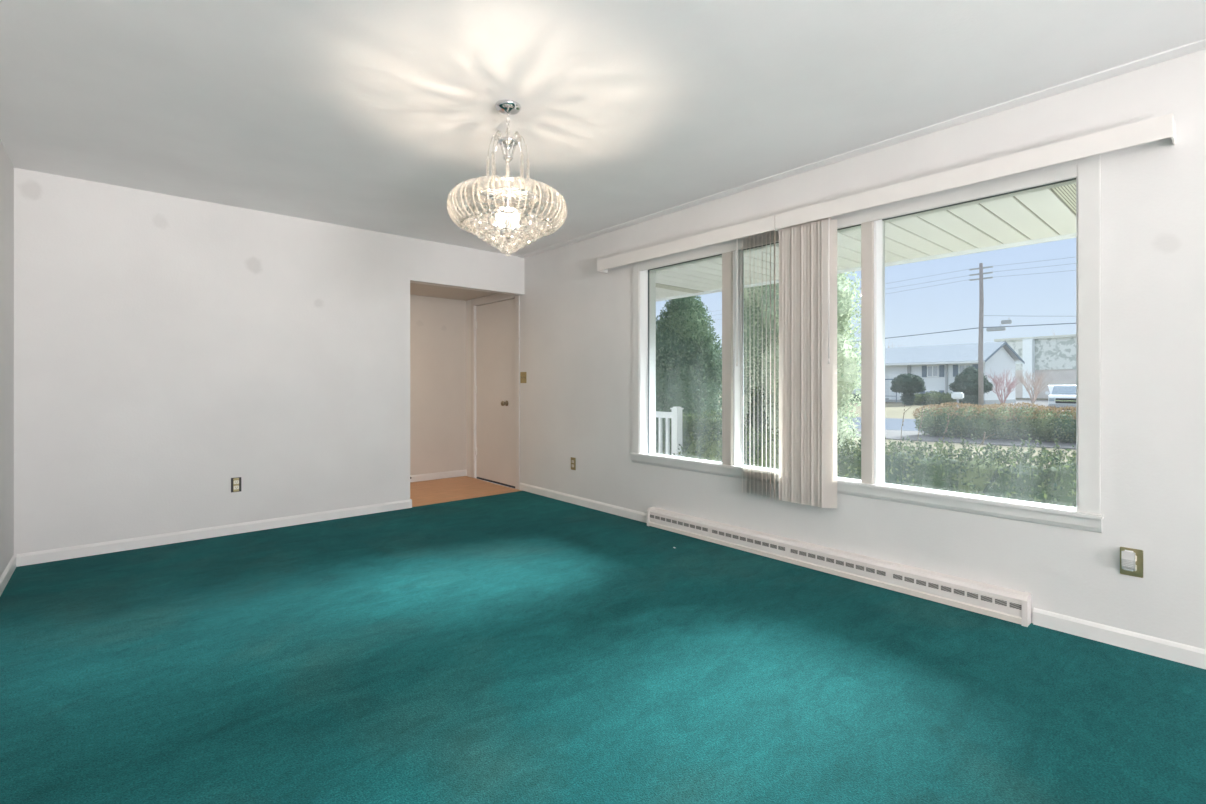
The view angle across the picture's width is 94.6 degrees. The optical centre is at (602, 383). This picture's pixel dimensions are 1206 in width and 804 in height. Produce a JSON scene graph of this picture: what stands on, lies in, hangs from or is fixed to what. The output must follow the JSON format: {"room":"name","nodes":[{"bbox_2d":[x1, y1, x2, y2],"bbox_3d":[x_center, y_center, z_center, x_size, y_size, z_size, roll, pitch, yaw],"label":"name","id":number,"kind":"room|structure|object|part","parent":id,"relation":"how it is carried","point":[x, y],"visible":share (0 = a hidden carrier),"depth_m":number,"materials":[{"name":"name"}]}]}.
{"room":"empty living room","nodes":[
{"label":"empty living room","id":0,"kind":"room"},
{"bbox_2d":[0,139,13,576],"bbox_3d":[-0.540,-0.103,-0.187,0.120,2.440,9.430,0,0,-41],"label":"wall","id":1,"kind":"structure","parent":0,"point":[6,167],"depth_m":3.17,"materials":[{"name":"paint"}]},
{"bbox_2d":[0,555,15,595],"bbox_3d":[-0.491,1.079,-0.144,0.012,0.075,9.430,0,0,-41],"label":"baseboard","id":2,"kind":"structure","parent":1,"relation":"attached to","point":[6,575],"depth_m":3.14,"materials":[{"name":"paint"}]},
{"bbox_2d":[14,168,523,555],"bbox_3d":[-2.251,-0.103,4.661,3.690,2.440,0.120,0,0,-41],"label":"wall","id":3,"kind":"structure","parent":0,"point":[169,349],"depth_m":4.01,"materials":[{"name":"paint"}]},
{"bbox_2d":[16,499,410,566],"bbox_3d":[-2.663,1.079,4.213,2.458,0.075,0.012,0,0,-41],"label":"baseboard","id":4,"kind":"structure","parent":3,"relation":"attached to","point":[44,556],"depth_m":3.98,"materials":[{"name":"paint"}]},
{"bbox_2d":[231,477,240,491],"bbox_3d":[-2.735,0.752,4.151,0.066,0.108,0.010,0,0,-41],"label":"wall outlet","id":5,"kind":"object","parent":3,"relation":"attached to","point":[235,482],"visible":1,"depth_m":4.15,"materials":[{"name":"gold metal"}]},
{"bbox_2d":[410,295,465,481],"bbox_3d":[-3.376,0.022,5.391,4.420,2.210,0.120,0,0,-41],"label":"wall","id":6,"kind":"structure","parent":0,"point":[437,325],"depth_m":6.55,"materials":[{"name":"paint"}]},
{"bbox_2d":[410,469,466,481],"bbox_3d":[-3.332,1.079,5.341,4.420,0.075,0.012,0,0,-41],"label":"baseboard","id":7,"kind":"structure","parent":6,"relation":"attached to","point":[430,476],"depth_m":6.55,"materials":[{"name":"paint"}]},
{"bbox_2d":[410,283,495,300],"bbox_3d":[-2.923,-1.075,5.011,4.600,0.115,1.289,0,0,-41],"label":"ceiling","id":8,"kind":"structure","parent":0,"point":[415,289],"depth_m":6.19,"materials":[{"name":"paint"}]},
{"bbox_2d":[0,476,1205,803],"bbox_3d":[0.227,1.177,1.275,4.420,0.120,10.820,0,0,-41],"label":"floor","id":9,"kind":"structure","parent":0,"point":[519,647],"depth_m":2.10,"materials":[{"name":"teal carpet"}]},
{"bbox_2d":[0,0,1205,256],"bbox_3d":[0.917,-1.383,1.101,3.970,0.120,9.650,0,0,-41],"label":"ceiling","id":10,"kind":"structure","parent":0,"point":[361,114],"depth_m":2.49,"materials":[{"name":"paint"}]},
{"bbox_2d":[446,100,567,256],"bbox_3d":[-0.452,-0.965,2.649,0.564,0.716,0.566,0,0,16],"label":"chandelier","id":11,"kind":"object","parent":10,"relation":"hanging from","point":[507,107],"visible":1,"depth_m":2.62,"materials":[{"name":"clear glass"}]},
{"bbox_3d":[-0.510,-1.130,2.641,0.076,0.114,0.004,0,0,-8],"label":"arm","id":12,"kind":"part","parent":11,"relation":"part of","materials":[{"name":"silver metal"}]},
{"bbox_3d":[-0.494,-0.795,2.631,0.030,0.052,0.030,0,0,-41],"label":"light bulb","id":13,"kind":"part","parent":11,"relation":"part of","materials":[{"name":"beige glass"}]},
{"bbox_2d":[496,221,500,229],"bbox_3d":[-0.494,-0.750,2.631,0.026,0.035,0.026,0,0,-41],"label":"bulb socket","id":14,"kind":"object","parent":11,"relation":"attached to","point":[498,226],"depth_m":2.62,"materials":[{"name":"plastic"}]},
{"bbox_3d":[-0.487,-1.130,2.603,0.004,0.114,0.076,0,0,37],"label":"arm","id":15,"kind":"part","parent":11,"relation":"part of","materials":[{"name":"silver metal"}]},
{"bbox_3d":[-0.446,-0.907,2.645,0.212,0.004,0.189,0,0,7],"label":"star plate","id":16,"kind":"part","parent":11,"relation":"part of","materials":[{"name":"glass"}]},
{"bbox_2d":[504,219,509,227],"bbox_3d":[-0.449,-0.750,2.604,0.026,0.035,0.026,0,0,-41],"label":"bulb socket","id":17,"kind":"object","parent":11,"relation":"attached to","point":[505,220],"depth_m":2.59,"materials":[{"name":"plastic"}]},
{"bbox_3d":[-0.452,-0.809,2.649,0.418,0.147,0.418,0,0,-41],"label":"ring frame","id":18,"kind":"part","parent":11,"relation":"part of","materials":[{"name":"silver metal"}]},
{"bbox_3d":[-0.452,-0.928,2.649,0.011,0.410,0.012,0,0,-41],"label":"stem","id":19,"kind":"part","parent":11,"relation":"part of","materials":[{"name":"silver metal"}]},
{"bbox_3d":[-0.452,-1.113,2.649,0.098,0.110,0.098,0,0,-41],"label":"crown plate","id":20,"kind":"part","parent":11,"relation":"part of","materials":[{"name":"silver metal"}]},
{"bbox_3d":[-0.452,-1.215,2.649,0.014,0.149,0.014,0,0,4],"label":"chain","id":21,"kind":"part","parent":11,"relation":"part of","materials":[{"name":"silver metal"}]},
{"bbox_3d":[-0.406,-1.130,2.613,0.076,0.114,0.004,0,0,37],"label":"arm","id":22,"kind":"part","parent":11,"relation":"part of","materials":[{"name":"silver metal"}]},
{"bbox_3d":[-0.408,-0.795,2.638,0.030,0.052,0.030,0,0,-41],"label":"light bulb","id":23,"kind":"part","parent":11,"relation":"part of","materials":[{"name":"beige glass"}]},
{"bbox_2d":[514,221,519,229],"bbox_3d":[-0.408,-0.750,2.638,0.026,0.035,0.026,0,0,-41],"label":"bulb socket","id":24,"kind":"object","parent":11,"relation":"attached to","point":[516,226],"depth_m":2.63,"materials":[{"name":"plastic"}]},
{"bbox_3d":[-0.395,-1.130,2.656,0.076,0.114,0.004,0,0,-8],"label":"arm","id":25,"kind":"part","parent":11,"relation":"part of","materials":[{"name":"silver metal"}]},
{"bbox_2d":[466,49,1205,648],"bbox_3d":[1.885,-0.053,2.872,0.180,2.540,10.840,0,0,-41],"label":"wall","id":26,"kind":"structure","parent":0,"point":[576,319],"depth_m":2.57,"materials":[{"name":"paint"}]},
{"bbox_2d":[471,294,519,489],"bbox_3d":[-1.186,0.054,6.331,0.226,2.145,1.070,0,0,-41],"label":"door","id":27,"kind":"structure","parent":26,"relation":"in","point":[495,319],"depth_m":6.30,"materials":[{"name":"paint"}]},
{"bbox_3d":[-1.081,0.212,6.091,0.068,0.062,0.062,0,0,-41],"label":"knob","id":28,"kind":"part","parent":27,"relation":"part of","materials":[{"name":"gold metal"}]},
{"bbox_2d":[520,372,525,382],"bbox_3d":[-0.839,-0.068,5.837,0.014,0.116,0.112,0,0,-41],"label":"switch plate","id":29,"kind":"object","parent":26,"relation":"attached to","point":[522,374],"visible":1,"depth_m":5.84,"materials":[{"name":"gold metal"}]},
{"bbox_2d":[571,457,575,469],"bbox_3d":[-0.281,0.745,5.203,0.010,0.116,0.072,0,0,-41],"label":"wall outlet","id":30,"kind":"object","parent":26,"relation":"attached to","point":[573,460],"visible":1,"depth_m":5.20,"materials":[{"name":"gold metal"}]},
{"bbox_2d":[520,483,646,522],"bbox_3d":[-0.248,1.079,5.164,0.012,0.075,1.900,0,0,-41],"label":"baseboard","id":31,"kind":"structure","parent":26,"relation":"attached to","point":[608,508],"depth_m":5.03,"materials":[{"name":"paint"}]},
{"bbox_2d":[597,215,778,272],"bbox_3d":[0.556,-1.011,4.163,0.120,0.092,1.706,0,0,-41],"label":"blind valance","id":32,"kind":"object","parent":26,"relation":"attached to","point":[766,224],"visible":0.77,"depth_m":3.98,"materials":[{"name":"plastic"}]},
{"bbox_2d":[736,239,737,365],"bbox_3d":[0.894,-0.558,3.713,0.009,0.880,0.009,0,0,-19],"label":"tilt wand","id":33,"kind":"object","parent":32,"relation":"hanging from","point":[737,239],"visible":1,"depth_m":3.71,"materials":[{"name":"plastic"}]},
{"bbox_2d":[766,236,766,495],"bbox_3d":[1.051,-0.141,3.588,0.005,1.740,0.089,0,0,18],"label":"vane","id":34,"kind":"object","parent":32,"relation":"hanging from","point":[766,236],"visible":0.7,"depth_m":3.62,"materials":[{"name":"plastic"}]},
{"bbox_2d":[770,231,770,496],"bbox_3d":[1.071,-0.141,3.565,0.005,1.740,0.089,0,0,20],"label":"vane","id":35,"kind":"object","parent":32,"relation":"hanging from","point":[770,231],"visible":0.7,"depth_m":3.58,"materials":[{"name":"plastic"}]},
{"bbox_2d":[774,230,775,499],"bbox_3d":[1.091,-0.141,3.542,0.005,1.740,0.089,0,0,12],"label":"vane","id":36,"kind":"object","parent":32,"relation":"hanging from","point":[774,230],"visible":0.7,"depth_m":3.50,"materials":[{"name":"plastic"}]},
{"bbox_2d":[647,507,1030,626],"bbox_3d":[1.174,1.048,3.495,0.070,0.139,2.435,0,0,-41],"label":"baseboard heater","id":37,"kind":"object","parent":26,"relation":"attached to","point":[1010,605],"visible":1,"depth_m":3.13,"materials":[{"name":"metal"}]},
{"bbox_2d":[518,38,1205,257],"bbox_3d":[2.250,-1.320,2.254,0.085,0.008,9.430,0,0,-41],"label":"trim","id":38,"kind":"structure","parent":26,"relation":"attached to","point":[1198,45],"depth_m":2.84,"materials":[{"name":"paint"}]},
{"bbox_2d":[629,155,1103,532],"bbox_3d":[1.259,-0.174,3.561,0.215,1.643,2.930,0,0,-41],"label":"window","id":39,"kind":"structure","parent":26,"relation":"in","point":[1085,172],"depth_m":3.15,"materials":[{"name":"paint"}]},
{"bbox_3d":[0.639,-0.182,4.294,0.032,1.538,0.821,0,0,-41],"label":"sash","id":40,"kind":"part","parent":39,"relation":"part of","materials":[{"name":"glass"}]},
{"bbox_3d":[1.262,-0.182,3.583,0.032,1.538,0.879,0,0,-41],"label":"sash","id":41,"kind":"part","parent":39,"relation":"part of","materials":[{"name":"glass"}]},
{"bbox_3d":[1.196,0.576,3.507,0.049,0.022,2.930,0,0,-41],"label":"sill","id":42,"kind":"part","parent":39,"relation":"part of","materials":[{"name":"paint"}]},
{"bbox_3d":[1.887,-0.182,2.868,0.032,1.538,0.889,0,0,-41],"label":"sash","id":43,"kind":"part","parent":39,"relation":"part of","materials":[{"name":"glass"}]},
{"bbox_2d":[841,189,1075,258],"bbox_3d":[1.837,-1.151,4.597,2.020,0.024,14.500,0,0,-41],"label":"backing","id":44,"kind":"object","parent":26,"relation":"attached to","point":[1051,189],"depth_m":3.92,"materials":[{"name":"wood"}]},
{"bbox_2d":[656,189,1075,298],"bbox_3d":[1.781,-1.138,4.661,2.020,0.014,13.987,0,0,-41],"label":"porch ceiling","id":45,"kind":"structure","parent":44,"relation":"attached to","point":[706,275],"depth_m":4.24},
{"bbox_2d":[656,283,703,292],"bbox_3d":[0.870,-1.138,6.595,0.841,0.014,0.180,0,0,-41],"label":"soffit vent","id":46,"kind":"object","parent":45,"relation":"attached to","point":[658,285],"depth_m":6.59,"materials":[{"name":"white metal"}]},
{"bbox_2d":[1051,183,1075,213],"bbox_3d":[2.898,-1.138,3.415,0.720,0.014,0.108,0,0,-41],"label":"soffit vent","id":47,"kind":"object","parent":45,"relation":"attached to","point":[1066,194],"depth_m":3.32,"materials":[{"name":"white metal"}]},
{"bbox_2d":[775,113,1174,230],"bbox_3d":[1.694,-1.011,2.863,0.120,0.092,1.740,0,0,-41],"label":"blind valance","id":48,"kind":"object","parent":26,"relation":"attached to","point":[1161,127],"visible":0.97,"depth_m":2.60,"materials":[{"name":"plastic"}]},
{"bbox_2d":[779,227,786,499],"bbox_3d":[1.147,-0.141,3.483,0.089,1.740,0.005,0,0,15],"label":"vane","id":49,"kind":"object","parent":48,"relation":"hanging from","point":[780,231],"visible":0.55,"depth_m":3.49,"materials":[{"name":"plastic"}]},
{"bbox_2d":[782,227,789,500],"bbox_3d":[1.161,-0.141,3.467,0.089,1.740,0.005,0,0,9],"label":"vane","id":50,"kind":"object","parent":48,"relation":"hanging from","point":[783,230],"visible":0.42,"depth_m":3.47,"materials":[{"name":"plastic"}]},
{"bbox_2d":[785,226,793,500],"bbox_3d":[1.175,-0.141,3.451,0.089,1.740,0.005,0,0,12],"label":"vane","id":51,"kind":"object","parent":48,"relation":"hanging from","point":[786,229],"visible":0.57,"depth_m":3.46,"materials":[{"name":"plastic"}]},
{"bbox_2d":[788,225,796,501],"bbox_3d":[1.190,-0.141,3.434,0.089,1.740,0.005,0,0,17],"label":"vane","id":52,"kind":"object","parent":48,"relation":"hanging from","point":[789,229],"visible":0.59,"depth_m":3.44,"materials":[{"name":"plastic"}]},
{"bbox_2d":[791,224,799,502],"bbox_3d":[1.203,-0.141,3.418,0.089,1.740,0.005,0,0,8],"label":"vane","id":53,"kind":"object","parent":48,"relation":"hanging from","point":[792,228],"visible":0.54,"depth_m":3.42,"materials":[{"name":"plastic"}]},
{"bbox_2d":[795,223,802,502],"bbox_3d":[1.218,-0.141,3.402,0.089,1.740,0.005,0,0,12],"label":"vane","id":54,"kind":"object","parent":48,"relation":"hanging from","point":[796,227],"visible":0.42,"depth_m":3.41,"materials":[{"name":"fabric"}]},
{"bbox_2d":[798,223,806,503],"bbox_3d":[1.232,-0.141,3.386,0.089,1.740,0.005,0,0,16],"label":"vane","id":55,"kind":"object","parent":48,"relation":"hanging from","point":[799,227],"visible":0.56,"depth_m":3.39,"materials":[{"name":"plastic"}]},
{"bbox_2d":[801,222,809,503],"bbox_3d":[1.246,-0.141,3.370,0.089,1.740,0.005,0,0,7],"label":"vane","id":56,"kind":"object","parent":48,"relation":"hanging from","point":[802,226],"visible":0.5,"depth_m":3.37,"materials":[{"name":"fabric"}]},
{"bbox_2d":[804,221,812,504],"bbox_3d":[1.260,-0.141,3.353,0.089,1.740,0.005,0,0,14],"label":"vane","id":57,"kind":"object","parent":48,"relation":"hanging from","point":[805,225],"visible":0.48,"depth_m":3.36,"materials":[{"name":"fabric"}]},
{"bbox_2d":[808,220,816,504],"bbox_3d":[1.274,-0.141,3.337,0.089,1.740,0.005,0,0,14],"label":"vane","id":58,"kind":"object","parent":48,"relation":"hanging from","point":[809,224],"visible":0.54,"depth_m":3.34,"materials":[{"name":"fabric"}]},
{"bbox_2d":[811,220,819,505],"bbox_3d":[1.288,-0.141,3.321,0.089,1.740,0.005,0,0,8],"label":"vane","id":59,"kind":"object","parent":48,"relation":"hanging from","point":[812,223],"visible":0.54,"depth_m":3.33,"materials":[{"name":"fabric"}]},
{"bbox_2d":[814,219,823,506],"bbox_3d":[1.303,-0.141,3.305,0.089,1.740,0.005,0,0,17],"label":"vane","id":60,"kind":"object","parent":48,"relation":"hanging from","point":[815,223],"visible":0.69,"depth_m":3.31,"materials":[{"name":"plastic"}]},
{"bbox_2d":[818,218,826,506],"bbox_3d":[1.317,-0.141,3.289,0.089,1.740,0.005,0,0,11],"label":"vane","id":61,"kind":"object","parent":48,"relation":"hanging from","point":[819,222],"visible":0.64,"depth_m":3.29,"materials":[{"name":"plastic"}]},
{"bbox_2d":[821,217,836,507],"bbox_3d":[1.331,-0.141,3.273,0.089,1.740,0.005,0,0,6],"label":"vane","id":62,"kind":"object","parent":48,"relation":"hanging from","point":[828,371],"visible":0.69,"depth_m":3.27,"materials":[{"name":"plastic"}]},
{"bbox_2d":[828,218,829,363],"bbox_3d":[1.312,-0.558,3.235,0.009,0.880,0.009,0,0,-19],"label":"tilt wand","id":63,"kind":"object","parent":48,"relation":"hanging from","point":[828,218],"visible":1,"depth_m":3.23,"materials":[{"name":"plastic"}]},
{"bbox_2d":[1033,608,1205,668],"bbox_3d":[3.693,1.079,0.660,0.012,0.075,5.130,0,0,-41],"label":"baseboard","id":64,"kind":"structure","parent":26,"relation":"attached to","point":[1150,645],"depth_m":2.36,"materials":[{"name":"paint"}]},
{"bbox_2d":[1120,547,1142,577],"bbox_3d":[2.223,0.750,2.342,0.010,0.116,0.072,0,0,-41],"label":"wall outlet","id":65,"kind":"object","parent":26,"relation":"attached to","point":[1138,553],"visible":0.44,"depth_m":2.33,"materials":[{"name":"gold metal"}]},
{"bbox_2d":[1121,550,1135,570],"bbox_3d":[2.200,0.740,2.329,0.041,0.082,0.040,0,0,-41],"label":"plug","id":66,"kind":"object","parent":65,"relation":"attached to","point":[1128,557],"visible":1,"depth_m":2.32,"materials":[{"name":"plastic"}]},
{"bbox_3d":[0.227,-1.898,3.188,6.540,1.170,14.500,0,0,-41],"label":"roof","id":67,"kind":"structure","parent":0,"visible":0},
{"bbox_2d":[656,233,1075,301],"bbox_3d":[2.646,-1.203,5.305,0.130,0.200,14.500,0,0,-41],"label":"fascia","id":68,"kind":"object","parent":67,"relation":"attached to","point":[1069,236],"depth_m":4.86,"materials":[{"name":"plastic"}]},
{"label":"outside","id":69,"kind":"structure","parent":0,"visible":0},
{"bbox_2d":[1006,400,1075,413],"bbox_3d":[33.478,1.712,40.895,6.200,0.050,44.400,0,0,37],"label":"driveway","id":70,"kind":"structure","parent":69,"point":[1039,402],"depth_m":48.15,"materials":[{"name":"concrete"}]},
{"bbox_2d":[1013,367,1053,403],"bbox_3d":[35.750,0.162,46.473,2.598,3.138,2.553,0,0,26],"label":"bare shrub","id":71,"kind":"object","parent":70,"relation":"on","point":[1033,399],"visible":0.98,"depth_m":46.29,"materials":[{"name":"plant"}]},
{"bbox_2d":[1045,385,1075,409],"bbox_3d":[27.546,0.871,32.907,2.112,1.623,4.858,0,0,41],"label":"pickup truck","id":72,"kind":"object","parent":70,"relation":"on","point":[1058,395],"visible":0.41,"depth_m":31.68,"materials":[{"name":"white paint"}]},
{"bbox_2d":[1048,394,1075,405],"bbox_3d":[26.574,0.935,31.782,1.725,0.713,1.672,0,0,41],"label":"hood","id":73,"kind":"object","parent":72,"relation":"attached to","point":[1053,399],"depth_m":31.36,"materials":[{"name":"white paint"}]},
{"bbox_2d":[1055,398,1075,403],"bbox_3d":[26.020,0.948,31.135,0.229,0.282,1.117,0,0,-41],"label":"grille","id":74,"kind":"object","parent":72,"relation":"attached to","point":[1057,400],"depth_m":31.19,"materials":[{"name":"silver metal"}]},
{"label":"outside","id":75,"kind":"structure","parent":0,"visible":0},
{"bbox_2d":[656,390,1075,468],"bbox_3d":[27.615,1.742,77.320,136.600,0.050,200.000,0,0,-41],"label":"lawn","id":76,"kind":"structure","parent":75,"point":[892,409],"depth_m":16.62,"materials":[{"name":"beige plant"}]},
{"bbox_2d":[656,295,721,453],"bbox_3d":[1.590,-0.190,13.587,3.227,4.370,2.640,0,0,15],"label":"evergreen tree","id":77,"kind":"object","parent":76,"relation":"on","point":[688,363],"visible":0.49,"depth_m":12.90,"materials":[{"name":"green plant"}]},
{"bbox_2d":[662,409,721,454],"bbox_3d":[2.200,1.175,10.804,2.326,1.415,1.359,0,0,24],"label":"round shrub","id":78,"kind":"object","parent":76,"relation":"on","point":[687,424],"visible":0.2,"depth_m":10.73,"materials":[{"name":"green plant"}]},
{"bbox_2d":[744,386,769,438],"bbox_3d":[1.913,0.887,6.936,0.407,1.729,0.416,0,0,-41],"label":"shrub","id":79,"kind":"object","parent":76,"relation":"on","point":[757,413],"visible":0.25,"depth_m":6.87,"materials":[{"name":"green plant"}]},
{"bbox_2d":[720,271,860,452],"bbox_3d":[2.583,-0.716,7.708,1.589,5.098,2.208,0,0,-41],"label":"tree","id":80,"kind":"object","parent":76,"relation":"on","point":[754,297],"visible":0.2,"depth_m":7.28,"materials":[{"name":"green plant"}]},
{"bbox_2d":[848,393,860,402],"bbox_3d":[22.608,1.324,51.637,1.686,1.166,3.372,0,0,-41],"label":"round shrub","id":81,"kind":"object","parent":76,"relation":"on","point":[852,393],"visible":0.15,"depth_m":50.72,"materials":[{"name":"green plant"}]},
{"bbox_2d":[673,415,1075,506],"bbox_3d":[2.742,1.047,4.037,1.255,1.455,5.777,0,0,-41],"label":"hedge","id":82,"kind":"object","parent":76,"relation":"on","point":[1055,484],"visible":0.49,"depth_m":3.99,"materials":[{"name":"green plant"}]},
{"bbox_2d":[900,405,907,450],"bbox_3d":[2.707,0.952,4.994,0.111,1.531,0.030,0,0,31],"label":"dry stalk","id":83,"kind":"object","parent":76,"relation":"on","point":[904,405],"visible":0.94,"depth_m":5.00,"materials":[{"name":"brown plant"}]},
{"bbox_2d":[890,373,925,404],"bbox_3d":[24.590,0.489,44.903,2.322,2.826,2.742,0,0,-41],"label":"tree","id":84,"kind":"object","parent":76,"relation":"on","point":[907,384],"visible":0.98,"depth_m":44.45,"materials":[{"name":"green plant"}]},
{"bbox_2d":[916,408,928,451],"bbox_3d":[2.784,0.962,4.874,0.149,1.511,0.027,0,0,36],"label":"dry stalk","id":85,"kind":"object","parent":76,"relation":"on","point":[922,408],"visible":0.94,"depth_m":4.87,"materials":[{"name":"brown plant"}]},
{"bbox_2d":[913,391,960,405],"bbox_3d":[27.108,1.214,45.380,1.763,1.396,4.441,0,0,-41],"label":"round shrub","id":86,"kind":"object","parent":76,"relation":"on","point":[934,398],"visible":0.69,"depth_m":45.09,"materials":[{"name":"green plant"}]},
{"bbox_2d":[852,341,1024,404],"bbox_3d":[28.957,-0.968,56.434,7.400,5.370,20.730,0,0,-31],"label":"house","id":87,"kind":"structure","parent":76,"relation":"on","point":[938,365],"depth_m":49.53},
{"bbox_3d":[27.976,0.417,53.111,0.060,2.100,0.900,0,0,-31],"label":"door","id":88,"kind":"part","parent":87,"relation":"part of","materials":[{"name":"white"}]},
{"bbox_2d":[922,366,926,376],"bbox_3d":[29.368,-1.158,50.879,0.050,1.050,0.420,0,0,-31],"label":"shutter","id":89,"kind":"object","parent":87,"relation":"hanging from","point":[924,368],"depth_m":50.83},
{"bbox_3d":[29.737,-1.158,50.202,0.020,0.890,0.840,0,0,-31],"label":"pane","id":90,"kind":"part","parent":87,"relation":"part of","materials":[{"name":"grey glass"}]},
{"bbox_2d":[939,365,943,376],"bbox_3d":[30.166,-1.158,49.562,0.050,1.050,0.420,0,0,-31],"label":"shutter","id":91,"kind":"object","parent":87,"relation":"hanging from","point":[941,367],"depth_m":49.55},
{"bbox_2d":[953,365,957,376],"bbox_3d":[30.766,-1.158,48.569,0.050,1.050,0.420,0,0,-31],"label":"shutter","id":92,"kind":"object","parent":87,"relation":"hanging from","point":[955,367],"depth_m":48.55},
{"bbox_3d":[31.148,-1.158,47.871,0.020,0.890,0.890,0,0,-31],"label":"pane","id":93,"kind":"part","parent":87,"relation":"part of","materials":[{"name":"grey glass"}]},
{"bbox_2d":[942,413,957,442],"bbox_3d":[2.917,0.982,4.750,0.189,1.471,0.025,0,0,39],"label":"dry stalk","id":94,"kind":"object","parent":76,"relation":"on","point":[948,413],"visible":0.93,"depth_m":4.74,"materials":[{"name":"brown plant"}]},
{"bbox_2d":[951,392,963,407],"bbox_3d":[25.759,1.157,40.415,0.500,1.120,0.720,0,0,-41],"label":"mailbox","id":95,"kind":"object","parent":76,"relation":"on","point":[955,395],"visible":0.95,"depth_m":40.29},
{"bbox_2d":[949,366,993,405],"bbox_3d":[28.236,0.268,42.731,2.683,3.425,2.967,0,0,-41],"label":"tree","id":96,"kind":"object","parent":76,"relation":"on","point":[967,382],"visible":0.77,"depth_m":42.24,"materials":[{"name":"green plant"}]},
{"bbox_2d":[969,263,992,406],"bbox_3d":[26.715,-3.408,39.325,0.325,10.253,1.400,0,0,-41],"label":"utility pole","id":97,"kind":"object","parent":76,"relation":"on","point":[981,293],"visible":0.92,"depth_m":39.23,"materials":[{"name":"brown wood"}]},
{"bbox_2d":[853,327,978,341],"bbox_3d":[11.614,-3.609,62.653,0.060,0.809,55.581,0,0,-33],"label":"power line","id":98,"kind":"object","parent":97,"relation":"attached to","point":[978,327],"visible":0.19,"depth_m":42.15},
{"bbox_3d":[26.714,-7.433,39.324,0.100,0.100,1.400,0,0,-41],"label":"cross arm","id":99,"kind":"part","parent":97,"relation":"part of"},
{"bbox_3d":[26.714,-7.783,39.324,0.100,0.100,1.400,0,0,-41],"label":"cross arm","id":100,"kind":"part","parent":97,"relation":"part of"},
{"bbox_3d":[26.714,-8.183,39.324,0.100,0.100,1.400,0,0,-41],"label":"cross arm","id":101,"kind":"part","parent":97,"relation":"part of"},
{"bbox_2d":[983,323,1075,327],"bbox_3d":[39.133,-4.037,23.614,0.060,0.653,40.052,0,0,-38],"label":"power line","id":102,"kind":"object","parent":97,"relation":"attached to","point":[1061,323],"visible":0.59,"depth_m":36.99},
{"bbox_2d":[986,324,1005,330],"bbox_3d":[27.269,-3.898,38.614,0.200,0.430,1.100,0,0,-41],"label":"box","id":103,"kind":"object","parent":102,"relation":"hanging from","point":[990,328],"visible":1,"depth_m":38.53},
{"bbox_3d":[42.519,-4.473,31.893,14.022,0.743,32.010,0,0,-41],"label":"power line","id":104,"kind":"object","parent":97,"relation":"attached to","visible":0},
{"bbox_2d":[1001,320,1011,323],"bbox_3d":[27.664,-4.338,38.162,0.200,0.430,0.600,0,0,-41],"label":"box","id":105,"kind":"object","parent":104,"relation":"hanging from","point":[1002,321],"visible":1,"depth_m":38.09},
{"bbox_2d":[975,432,993,455],"bbox_3d":[3.051,1.052,4.521,0.228,1.331,0.023,0,0,40],"label":"dry stalk","id":106,"kind":"object","parent":76,"relation":"on","point":[984,432],"visible":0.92,"depth_m":4.50,"materials":[{"name":"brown plant"}]},
{"bbox_2d":[912,401,1075,442],"bbox_3d":[13.216,1.185,16.550,7.014,1.312,2.132,0,0,34],"label":"hedge","id":107,"kind":"object","parent":76,"relation":"on","point":[1016,424],"visible":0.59,"depth_m":16.77,"materials":[{"name":"green plant"}]},
{"bbox_2d":[988,368,1019,404],"bbox_3d":[31.010,0.239,43.134,2.858,2.981,2.485,0,0,-41],"label":"bare shrub","id":108,"kind":"object","parent":76,"relation":"on","point":[1000,380],"visible":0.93,"depth_m":42.87,"materials":[{"name":"plant"}]},
{"bbox_2d":[994,334,1075,397],"bbox_3d":[65.295,-1.983,59.848,16.800,7.400,34.600,0,0,-31],"label":"building","id":109,"kind":"structure","parent":76,"relation":"on","point":[1058,352],"depth_m":66.11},
{"bbox_3d":[-0.471,1.477,7.295,2.100,0.480,4.400,0,0,-41],"label":"porch slab","id":110,"kind":"object","parent":76,"relation":"on","visible":0},
{"bbox_2d":[656,406,683,456],"bbox_3d":[-0.099,0.762,8.237,0.124,0.950,3.272,0,0,-41],"label":"porch railing","id":111,"kind":"object","parent":110,"relation":"on","point":[676,414],"visible":0.12,"depth_m":7.04,"materials":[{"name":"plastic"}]},
{"bbox_3d":[-0.100,0.400,8.238,0.090,0.075,3.050,0,0,-41],"label":"rail","id":112,"kind":"part","parent":111,"relation":"part of","materials":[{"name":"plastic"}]},
{"bbox_3d":[0.938,0.762,7.053,0.124,0.950,0.124,0,0,-41],"label":"post","id":113,"kind":"part","parent":111,"relation":"part of","materials":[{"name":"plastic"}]},
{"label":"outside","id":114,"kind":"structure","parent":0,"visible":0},
{"bbox_2d":[849,428,1075,449],"bbox_3d":[-7.493,1.712,31.712,38.866,0.050,167.034,0,0,-41],"label":"sidewalk","id":115,"kind":"structure","parent":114,"point":[890,434],"depth_m":16.62,"materials":[{"name":"concrete"}]},
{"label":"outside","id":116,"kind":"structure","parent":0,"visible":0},
{"bbox_2d":[845,417,917,430],"bbox_3d":[-3.988,1.722,36.396,42.877,0.050,167.886,0,0,-41],"label":"street","id":117,"kind":"structure","parent":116,"point":[890,423],"depth_m":23.32,"materials":[{"name":"grey asphalt"}]}
]}

